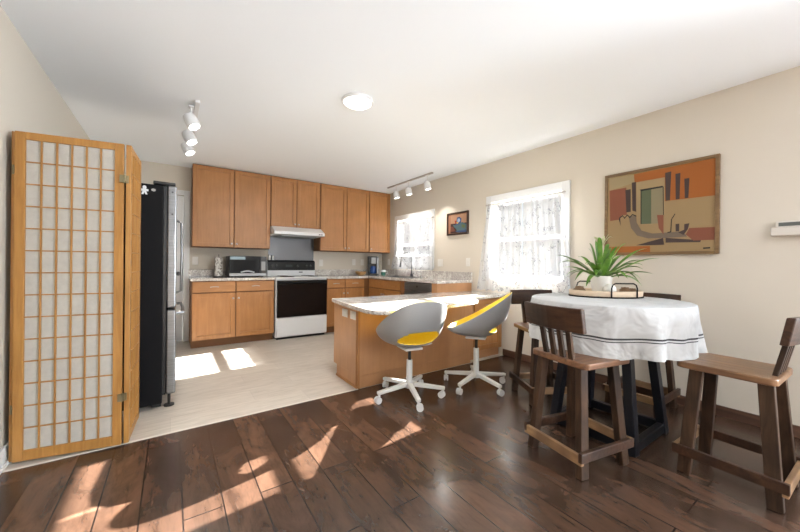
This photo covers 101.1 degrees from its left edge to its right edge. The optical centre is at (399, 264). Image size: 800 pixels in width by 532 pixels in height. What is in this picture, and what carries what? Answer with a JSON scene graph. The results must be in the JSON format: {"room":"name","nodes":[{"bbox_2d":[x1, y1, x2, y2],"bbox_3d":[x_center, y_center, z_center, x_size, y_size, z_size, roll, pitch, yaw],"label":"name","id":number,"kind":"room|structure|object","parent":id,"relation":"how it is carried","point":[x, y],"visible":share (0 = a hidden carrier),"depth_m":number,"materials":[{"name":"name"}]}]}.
{"room":"kitchen dining area","nodes":[
{"label":"kitchen dining area","id":0,"kind":"room"},
{"bbox_2d":[0,5,89,448],"bbox_3d":[-1.453,-0.126,0.671,0.120,2.465,8.600,1,0,-35],"label":"wall","id":1,"kind":"structure","parent":0,"point":[29,100],"depth_m":1.86,"materials":[{"name":"beige paint"}]},
{"bbox_2d":[0,441,9,473],"bbox_3d":[-1.388,1.057,0.688,0.026,0.100,8.300,1,0,-35],"label":"baseboard","id":2,"kind":"structure","parent":1,"relation":"attached to","point":[4,451],"depth_m":1.78,"materials":[{"name":"white wood"}]},
{"bbox_2d":[4,332,502,469],"bbox_3d":[-1.283,1.133,4.170,4.410,0.050,3.057,1,0,-35],"label":"floor","id":3,"kind":"structure","parent":0,"point":[219,382],"depth_m":3.10,"materials":[{"name":"tile"}]},
{"bbox_2d":[8,131,140,462],"bbox_3d":[-1.975,0.179,2.038,0.551,1.820,0.442,1,0,-35],"label":"folding screen","id":4,"kind":"object","parent":3,"relation":"on","point":[66,396],"visible":1,"depth_m":1.90,"materials":[{"name":"brown wood"}]},
{"bbox_2d":[122,181,183,410],"bbox_3d":[-2.260,0.231,2.711,0.809,1.735,0.832,1,0,-35],"label":"refrigerator","id":5,"kind":"object","parent":3,"relation":"on","point":[158,261],"visible":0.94,"depth_m":2.50,"materials":[{"name":"black metal"}]},
{"bbox_2d":[141,185,148,193],"bbox_3d":[-1.901,-0.554,2.447,0.048,0.066,0.004,1,0,-35],"label":"magnet","id":6,"kind":"object","parent":5,"relation":"attached to","point":[143,189],"visible":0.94,"depth_m":2.44,"materials":[{"name":"white plastic"}]},
{"bbox_2d":[189,280,273,348],"bbox_3d":[-2.400,0.659,4.710,1.019,0.876,0.631,1,0,-35],"label":"base cabinet","id":7,"kind":"object","parent":3,"relation":"on","point":[220,312],"visible":0.98,"depth_m":4.46,"materials":[{"name":"brown wood"}]},
{"bbox_2d":[188,270,274,280],"bbox_3d":[-2.405,0.151,4.717,1.037,0.138,0.621,1,0,-35],"label":"countertop","id":8,"kind":"structure","parent":7,"relation":"on","point":[193,275],"depth_m":4.65,"materials":[{"name":"stone"}]},
{"bbox_2d":[214,257,223,276],"bbox_3d":[-2.586,0.020,4.693,0.124,0.320,0.124,1,0,-35],"label":"paper towel roll","id":9,"kind":"object","parent":8,"relation":"on","point":[218,271],"visible":1,"depth_m":4.65,"materials":[{"name":"white paper"}]},
{"bbox_2d":[225,256,266,276],"bbox_3d":[-2.272,0.033,4.859,0.495,0.300,0.425,1,0,-35],"label":"microwave","id":10,"kind":"object","parent":8,"relation":"on","point":[235,265],"visible":0.96,"depth_m":4.71,"materials":[{"name":"black plastic"}]},
{"bbox_2d":[267,260,327,339],"bbox_3d":[-1.633,0.521,5.203,0.780,1.168,0.675,1,0,-35],"label":"range","id":11,"kind":"object","parent":3,"relation":"on","point":[300,296],"visible":0.99,"depth_m":4.99,"materials":[{"name":"white metal"}]},
{"bbox_2d":[270,275,327,278],"bbox_3d":[-1.618,0.200,5.186,0.780,0.018,0.555,1,0,-35],"label":"cooktop","id":12,"kind":"object","parent":11,"relation":"in","point":[276,276],"depth_m":5.07,"materials":[{"name":"white metal"}]},
{"bbox_2d":[325,278,368,332],"bbox_3d":[-1.007,0.673,5.676,0.774,0.876,0.631,1,0,-35],"label":"base cabinet","id":13,"kind":"object","parent":3,"relation":"on","point":[352,287],"visible":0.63,"depth_m":5.38,"materials":[{"name":"brown wood"}]},
{"bbox_2d":[369,278,408,295],"bbox_3d":[-0.003,0.683,5.401,0.662,0.876,1.071,1,0,-35],"label":"base cabinet","id":14,"kind":"object","parent":3,"relation":"on","point":[377,287],"visible":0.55,"depth_m":5.21,"materials":[{"name":"brown wood"}]},
{"bbox_2d":[315,269,472,283],"bbox_3d":[-0.252,0.170,5.130,1.391,0.143,2.396,1,0,-35],"label":"countertop","id":15,"kind":"structure","parent":14,"relation":"on","point":[435,277],"depth_m":5.30,"materials":[{"name":"stone"}]},
{"bbox_2d":[355,271,366,274],"bbox_3d":[-0.714,0.163,5.992,0.210,0.069,0.210,1,0,-35],"label":"wooden bowl","id":16,"kind":"object","parent":15,"relation":"on","point":[356,272],"visible":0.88,"depth_m":5.92,"materials":[{"name":"brown wood"}]},
{"bbox_2d":[368,256,378,274],"bbox_3d":[-0.500,0.028,6.118,0.202,0.344,0.222,1,0,-10],"label":"coffee maker","id":17,"kind":"object","parent":15,"relation":"on","point":[373,261],"visible":0.99,"depth_m":6.03,"materials":[{"name":"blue plastic"}]},
{"bbox_2d":[382,276,423,277],"bbox_3d":[0.016,0.305,5.350,0.368,0.202,0.730,1,0,-35],"label":"sink","id":18,"kind":"object","parent":15,"relation":"in","point":[382,276],"visible":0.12,"depth_m":5.52,"materials":[{"name":"metal"}]},
{"bbox_2d":[399,252,413,276],"bbox_3d":[0.104,0.003,5.473,0.258,0.409,0.110,1,0,-12],"label":"faucet","id":19,"kind":"object","parent":15,"relation":"on","point":[411,274],"visible":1,"depth_m":5.50,"materials":[{"name":"silver metal"}]},
{"bbox_2d":[334,303,470,388],"bbox_3d":[0.064,0.757,3.569,1.454,0.729,0.536,1,0,-35],"label":"base cabinet","id":20,"kind":"object","parent":3,"relation":"on","point":[362,358],"visible":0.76,"depth_m":3.18,"materials":[{"name":"brown wood"}]},
{"bbox_2d":[342,308,347,317],"bbox_3d":[-0.531,0.468,3.164,0.008,0.075,0.115,1,0,-35],"label":"wall outlet","id":21,"kind":"object","parent":20,"relation":"attached to","point":[344,311],"visible":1,"depth_m":3.15,"materials":[{"name":"white plastic"}]},
{"bbox_2d":[350,310,355,319],"bbox_3d":[-0.432,0.469,3.020,0.008,0.075,0.115,1,0,-35],"label":"wall outlet","id":22,"kind":"object","parent":20,"relation":"attached to","point":[352,313],"visible":1,"depth_m":3.02,"materials":[{"name":"white plastic"}]},
{"bbox_2d":[332,291,505,314],"bbox_3d":[0.414,0.377,3.493,2.158,0.034,1.045,1,0,-35],"label":"countertop","id":23,"kind":"structure","parent":20,"relation":"on","point":[374,305],"depth_m":3.26,"materials":[{"name":"stone"}]},
{"bbox_2d":[404,282,431,294],"bbox_3d":[0.474,0.692,4.693,0.674,0.868,0.595,1,0,-35],"label":"dishwasher","id":24,"kind":"object","parent":3,"relation":"on","point":[411,287],"visible":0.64,"depth_m":4.53,"materials":[{"name":"black plastic"}]},
{"bbox_2d":[432,283,471,292],"bbox_3d":[0.698,0.690,4.417,0.632,0.876,0.105,1,0,-35],"label":"end panel","id":25,"kind":"object","parent":3,"relation":"on","point":[449,287],"visible":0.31,"depth_m":4.34,"materials":[{"name":"brown wood"}]},
{"bbox_2d":[470,297,501,359],"bbox_3d":[0.907,0.766,4.140,0.579,0.729,0.559,1,0,-35],"label":"base cabinet","id":26,"kind":"object","parent":3,"relation":"on","point":[489,346],"visible":0.27,"depth_m":3.97,"materials":[{"name":"brown wood"}]},
{"bbox_2d":[125,158,381,339],"bbox_3d":[-2.107,-0.133,5.377,4.170,2.465,0.120,1,0,-35],"label":"wall","id":27,"kind":"structure","parent":0,"point":[150,171],"depth_m":4.81,"materials":[{"name":"beige paint"}]},
{"bbox_2d":[176,190,189,341],"bbox_3d":[-3.359,0.022,4.417,0.895,2.130,0.122,1,0,-35],"label":"door","id":28,"kind":"structure","parent":27,"relation":"in","point":[183,202],"depth_m":4.64,"materials":[{"name":"white"}]},
{"bbox_2d":[192,257,197,264],"bbox_3d":[-2.940,-0.048,4.721,0.072,0.115,0.008,1,0,-35],"label":"light switch","id":29,"kind":"object","parent":27,"relation":"attached to","point":[194,259],"visible":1,"depth_m":4.72,"materials":[{"name":"white plastic"}]},
{"bbox_2d":[188,270,224,276],"bbox_3d":[-2.575,0.131,4.963,1.037,0.100,0.022,1,0,-35],"label":"backsplash","id":30,"kind":"structure","parent":27,"relation":"attached to","point":[192,273],"depth_m":4.75,"materials":[{"name":"stone"}]},
{"bbox_2d":[191,164,270,249],"bbox_3d":[-2.466,-0.800,4.842,1.011,1.126,0.334,1,0,-35],"label":"upper cabinet","id":31,"kind":"object","parent":27,"relation":"attached to","point":[230,208],"visible":1,"depth_m":4.70,"materials":[{"name":"brown wood"}]},
{"bbox_2d":[268,237,313,260],"bbox_3d":[-1.813,-0.134,5.502,0.750,0.614,0.005,1,0,-35],"label":"panel","id":32,"kind":"object","parent":27,"relation":"attached to","point":[281,248],"visible":0.43,"depth_m":5.50,"materials":[{"name":"grey metal"}]},
{"bbox_2d":[270,176,319,228],"bbox_3d":[-1.724,-0.968,5.356,0.784,0.775,0.334,1,0,-35],"label":"upper cabinet","id":33,"kind":"object","parent":27,"relation":"attached to","point":[295,203],"visible":0.91,"depth_m":5.22,"materials":[{"name":"brown wood"}]},
{"bbox_2d":[270,226,324,238],"bbox_3d":[-1.675,-0.505,5.279,0.780,0.148,0.520,1,0,-35],"label":"range hood","id":34,"kind":"object","parent":27,"relation":"attached to","point":[275,231],"visible":0.84,"depth_m":5.12,"materials":[{"name":"white metal"}]},
{"bbox_2d":[314,183,368,252],"bbox_3d":[-1.019,-0.785,5.846,0.927,1.126,0.334,1,0,-35],"label":"upper cabinet","id":35,"kind":"object","parent":27,"relation":"attached to","point":[344,211],"visible":0.98,"depth_m":5.71,"materials":[{"name":"brown wood"}]},
{"bbox_2d":[365,191,389,252],"bbox_3d":[-0.447,-0.779,6.243,0.458,1.126,0.334,1,0,-35],"label":"upper cabinet","id":36,"kind":"object","parent":27,"relation":"attached to","point":[379,203],"visible":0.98,"depth_m":6.13,"materials":[{"name":"brown wood"}]},
{"bbox_2d":[0,0,799,193],"bbox_3d":[0.322,-1.381,1.893,4.410,0.080,8.600,1,0,-35],"label":"ceiling","id":37,"kind":"structure","parent":0,"point":[454,86],"depth_m":2.27,"materials":[{"name":"white paint"}]},
{"bbox_2d":[181,100,200,155],"bbox_3d":[-2.022,-1.253,3.165,0.132,0.221,1.120,1,0,-35],"label":"track light","id":38,"kind":"object","parent":37,"relation":"attached to","point":[191,121],"visible":1,"depth_m":2.94,"materials":[{"name":"white metal"}]},
{"bbox_2d":[342,92,372,109],"bbox_3d":[-0.349,-1.324,2.706,0.260,0.045,0.260,1,0,-35],"label":"ceiling light","id":39,"kind":"object","parent":37,"relation":"attached to","point":[355,101],"visible":1,"depth_m":2.65,"materials":[{"name":"white plastic"}]},
{"bbox_2d":[344,96,370,109],"bbox_3d":[-0.349,-1.313,2.706,0.228,0.024,0.228,1,0,-35],"label":"diffuser","id":40,"kind":"object","parent":39,"relation":"attached to","point":[351,102],"depth_m":2.66,"materials":[{"name":"white plastic"}]},
{"bbox_2d":[387,172,432,198],"bbox_3d":[0.135,-1.220,5.270,0.114,0.243,1.200,1,0,-35],"label":"track light","id":41,"kind":"object","parent":37,"relation":"attached to","point":[427,185],"visible":1,"depth_m":5.21,"materials":[{"name":"silver metal"}]},
{"bbox_2d":[0,355,799,531],"bbox_3d":[1.168,1.158,0.637,4.410,0.050,5.543,1,0,-35],"label":"floor","id":42,"kind":"structure","parent":0,"point":[348,461],"depth_m":1.72,"materials":[{"name":"brown wood"}]},
{"bbox_2d":[2,389,357,472],"bbox_3d":[-1.250,1.107,2.333,2.128,0.004,0.016,1,0,-35],"label":"trim","id":43,"kind":"structure","parent":42,"relation":"on","point":[353,389],"depth_m":2.13,"materials":[{"name":"beige wood"}]},
{"bbox_2d":[374,301,446,411],"bbox_3d":[0.067,0.702,2.784,0.605,0.840,0.628,1,0,-35],"label":"swivel chair","id":44,"kind":"object","parent":42,"relation":"on","point":[413,326],"visible":1,"depth_m":2.60,"materials":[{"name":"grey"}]},
{"bbox_2d":[444,292,511,396],"bbox_3d":[0.719,0.690,3.050,0.631,0.876,0.602,1,0,-35],"label":"swivel chair","id":45,"kind":"object","parent":42,"relation":"on","point":[482,323],"visible":1,"depth_m":2.88,"materials":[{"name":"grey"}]},
{"bbox_2d":[509,289,566,405],"bbox_3d":[1.221,0.686,2.845,0.400,0.901,0.470,1,0,-5],"label":"bar stool","id":46,"kind":"object","parent":42,"relation":"on","point":[519,296],"visible":0.52,"depth_m":2.94,"materials":[{"name":"brown wood"}]},
{"bbox_2d":[524,301,633,480],"bbox_3d":[1.032,0.684,1.949,0.470,0.901,0.400,1,0,-24],"label":"bar stool","id":47,"kind":"object","parent":42,"relation":"on","point":[569,320],"visible":0.95,"depth_m":1.86,"materials":[{"name":"brown wood"}]},
{"bbox_2d":[550,359,668,457],"bbox_3d":[1.408,0.692,2.259,0.920,0.894,0.920,1,0,-35],"label":"dining table","id":48,"kind":"object","parent":42,"relation":"on","point":[658,425],"visible":0.3,"depth_m":2.21,"materials":[{"name":"brown wood"}]},
{"bbox_2d":[528,293,707,361],"bbox_3d":[1.401,0.390,2.265,1.036,0.305,0.999,1,0,-35],"label":"tablecloth","id":49,"kind":"object","parent":48,"relation":"on","point":[653,329],"visible":0.73,"depth_m":1.83,"materials":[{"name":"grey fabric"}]},
{"bbox_2d":[568,281,643,298],"bbox_3d":[1.516,0.183,2.430,0.508,0.108,0.346,1,0,3],"label":"serving tray","id":50,"kind":"object","parent":49,"relation":"on","point":[588,293],"visible":0.94,"depth_m":2.29,"materials":[{"name":"beige wood"}]},
{"bbox_2d":[573,286,585,290],"bbox_3d":[1.331,0.189,2.441,0.086,0.060,0.087,1,0,-35],"label":"pine cone","id":51,"kind":"object","parent":50,"relation":"on","point":[576,287],"visible":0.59,"depth_m":2.42,"materials":[{"name":"brown"}]},
{"bbox_2d":[559,235,658,290],"bbox_3d":[1.512,0.001,2.465,0.666,0.439,0.588,1,0,-35],"label":"potted plant","id":52,"kind":"object","parent":50,"relation":"on","point":[600,276],"visible":0.95,"depth_m":2.41,"materials":[{"name":"green plant"}]},
{"bbox_2d":[603,284,616,291],"bbox_3d":[1.485,0.180,2.332,0.086,0.081,0.086,1,0,-35],"label":"decorative ball","id":53,"kind":"object","parent":50,"relation":"on","point":[607,287],"visible":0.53,"depth_m":2.30,"materials":[{"name":"white"}]},
{"bbox_2d":[619,287,630,291],"bbox_3d":[1.650,0.194,2.413,0.077,0.056,0.078,1,0,-35],"label":"pine cone","id":54,"kind":"object","parent":50,"relation":"on","point":[622,289],"visible":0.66,"depth_m":2.40,"materials":[{"name":"brown"}]},
{"bbox_2d":[602,292,680,417],"bbox_3d":[1.974,0.693,2.682,0.470,0.901,0.400,1,0,-35],"label":"bar stool","id":55,"kind":"object","parent":42,"relation":"on","point":[672,393],"visible":0.23,"depth_m":2.62,"materials":[{"name":"brown wood"}]},
{"bbox_2d":[671,317,799,514],"bbox_3d":[1.804,0.691,1.736,0.400,0.901,0.470,1,0,-33],"label":"bar stool","id":56,"kind":"object","parent":42,"relation":"on","point":[781,465],"visible":0.96,"depth_m":1.69,"materials":[{"name":"brown wood"}]},
{"bbox_2d":[382,66,799,425],"bbox_3d":[2.072,-0.091,3.115,0.120,2.465,8.360,1,0,-35],"label":"wall","id":57,"kind":"structure","parent":0,"point":[745,294],"depth_m":2.56,"materials":[{"name":"beige paint"}]},
{"bbox_2d":[394,209,434,267],"bbox_3d":[0.261,-0.408,5.691,0.124,0.943,1.116,1,0,-35],"label":"window","id":58,"kind":"structure","parent":57,"relation":"in","point":[431,212],"depth_m":5.55,"materials":[{"name":"white"}]},
{"bbox_3d":[0.242,-0.745,5.590,0.037,0.028,1.023,1,0,-35],"label":"curtain rod","id":59,"kind":"object","parent":58,"relation":"attached to","visible":0},
{"bbox_2d":[394,218,432,269],"bbox_3d":[0.193,-0.325,5.647,0.018,0.841,1.175,1,0,-35],"label":"curtain","id":60,"kind":"object","parent":59,"relation":"hanging from","point":[415,238],"visible":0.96,"depth_m":5.55,"materials":[{"name":"white fabric"}]},
{"bbox_2d":[391,256,431,269],"bbox_3d":[0.167,-0.022,5.641,0.014,0.235,1.180,1,0,-35],"label":"cafe curtain","id":61,"kind":"object","parent":60,"relation":"attached to","point":[418,262],"visible":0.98,"depth_m":5.55,"materials":[{"name":"white fabric"}]},
{"bbox_2d":[438,259,442,266],"bbox_3d":[0.621,-0.023,5.092,0.008,0.115,0.117,1,0,-35],"label":"light switch","id":62,"kind":"object","parent":57,"relation":"attached to","point":[440,261],"visible":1,"depth_m":5.08,"materials":[{"name":"white plastic"}]},
{"bbox_2d":[447,210,468,235],"bbox_3d":[0.834,-0.592,4.776,0.027,0.330,0.429,1,0,-35],"label":"picture","id":63,"kind":"object","parent":57,"relation":"attached to","point":[457,222],"visible":1,"depth_m":4.75,"materials":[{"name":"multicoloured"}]},
{"bbox_2d":[466,258,469,265],"bbox_3d":[0.952,-0.029,4.615,0.008,0.115,0.072,1,0,-35],"label":"wall outlet","id":64,"kind":"object","parent":57,"relation":"attached to","point":[467,259],"visible":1,"depth_m":4.61,"materials":[{"name":"white plastic"}]},
{"bbox_2d":[486,180,570,281],"bbox_3d":[1.493,-0.338,3.914,0.124,1.088,1.111,1,0,-35],"label":"window","id":65,"kind":"structure","parent":57,"relation":"in","point":[564,185],"depth_m":3.61,"materials":[{"name":"white"}]},
{"bbox_2d":[485,190,565,206],"bbox_3d":[1.431,-0.758,3.850,0.066,0.028,1.058,1,0,-35],"label":"curtain rod","id":66,"kind":"object","parent":65,"relation":"attached to","point":[564,191],"visible":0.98,"depth_m":3.76,"materials":[{"name":"silver metal"}]},
{"bbox_2d":[477,199,521,291],"bbox_3d":[1.226,-0.209,4.104,0.031,1.101,0.690,1,0,-35],"label":"curtain","id":67,"kind":"object","parent":66,"relation":"hanging from","point":[500,269],"visible":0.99,"depth_m":4.05,"materials":[{"name":"white fabric"}]},
{"bbox_2d":[523,192,570,292],"bbox_3d":[1.585,-0.206,3.587,0.031,1.101,0.570,1,0,-35],"label":"curtain","id":68,"kind":"object","parent":66,"relation":"hanging from","point":[544,227],"visible":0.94,"depth_m":3.58,"materials":[{"name":"white fabric"}]},
{"bbox_2d":[503,349,799,437],"bbox_3d":[2.837,1.110,1.878,0.014,0.079,5.440,1,0,-35],"label":"baseboard","id":69,"kind":"structure","parent":57,"relation":"attached to","point":[741,416],"depth_m":2.48,"materials":[{"name":"brown wood"}]},
{"bbox_2d":[604,153,720,254],"bbox_3d":[2.191,-0.460,2.817,0.029,0.758,0.802,1,0,-35],"label":"abstract painting","id":70,"kind":"object","parent":57,"relation":"attached to","point":[673,208],"visible":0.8,"depth_m":2.75,"materials":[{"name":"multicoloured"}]},
{"bbox_2d":[770,220,799,236],"bbox_3d":[2.647,-0.240,2.138,0.049,0.099,0.318,1,0,-35],"label":"shelf","id":71,"kind":"object","parent":57,"relation":"attached to","point":[783,228],"visible":1,"depth_m":2.20,"materials":[{"name":"white plastic"}]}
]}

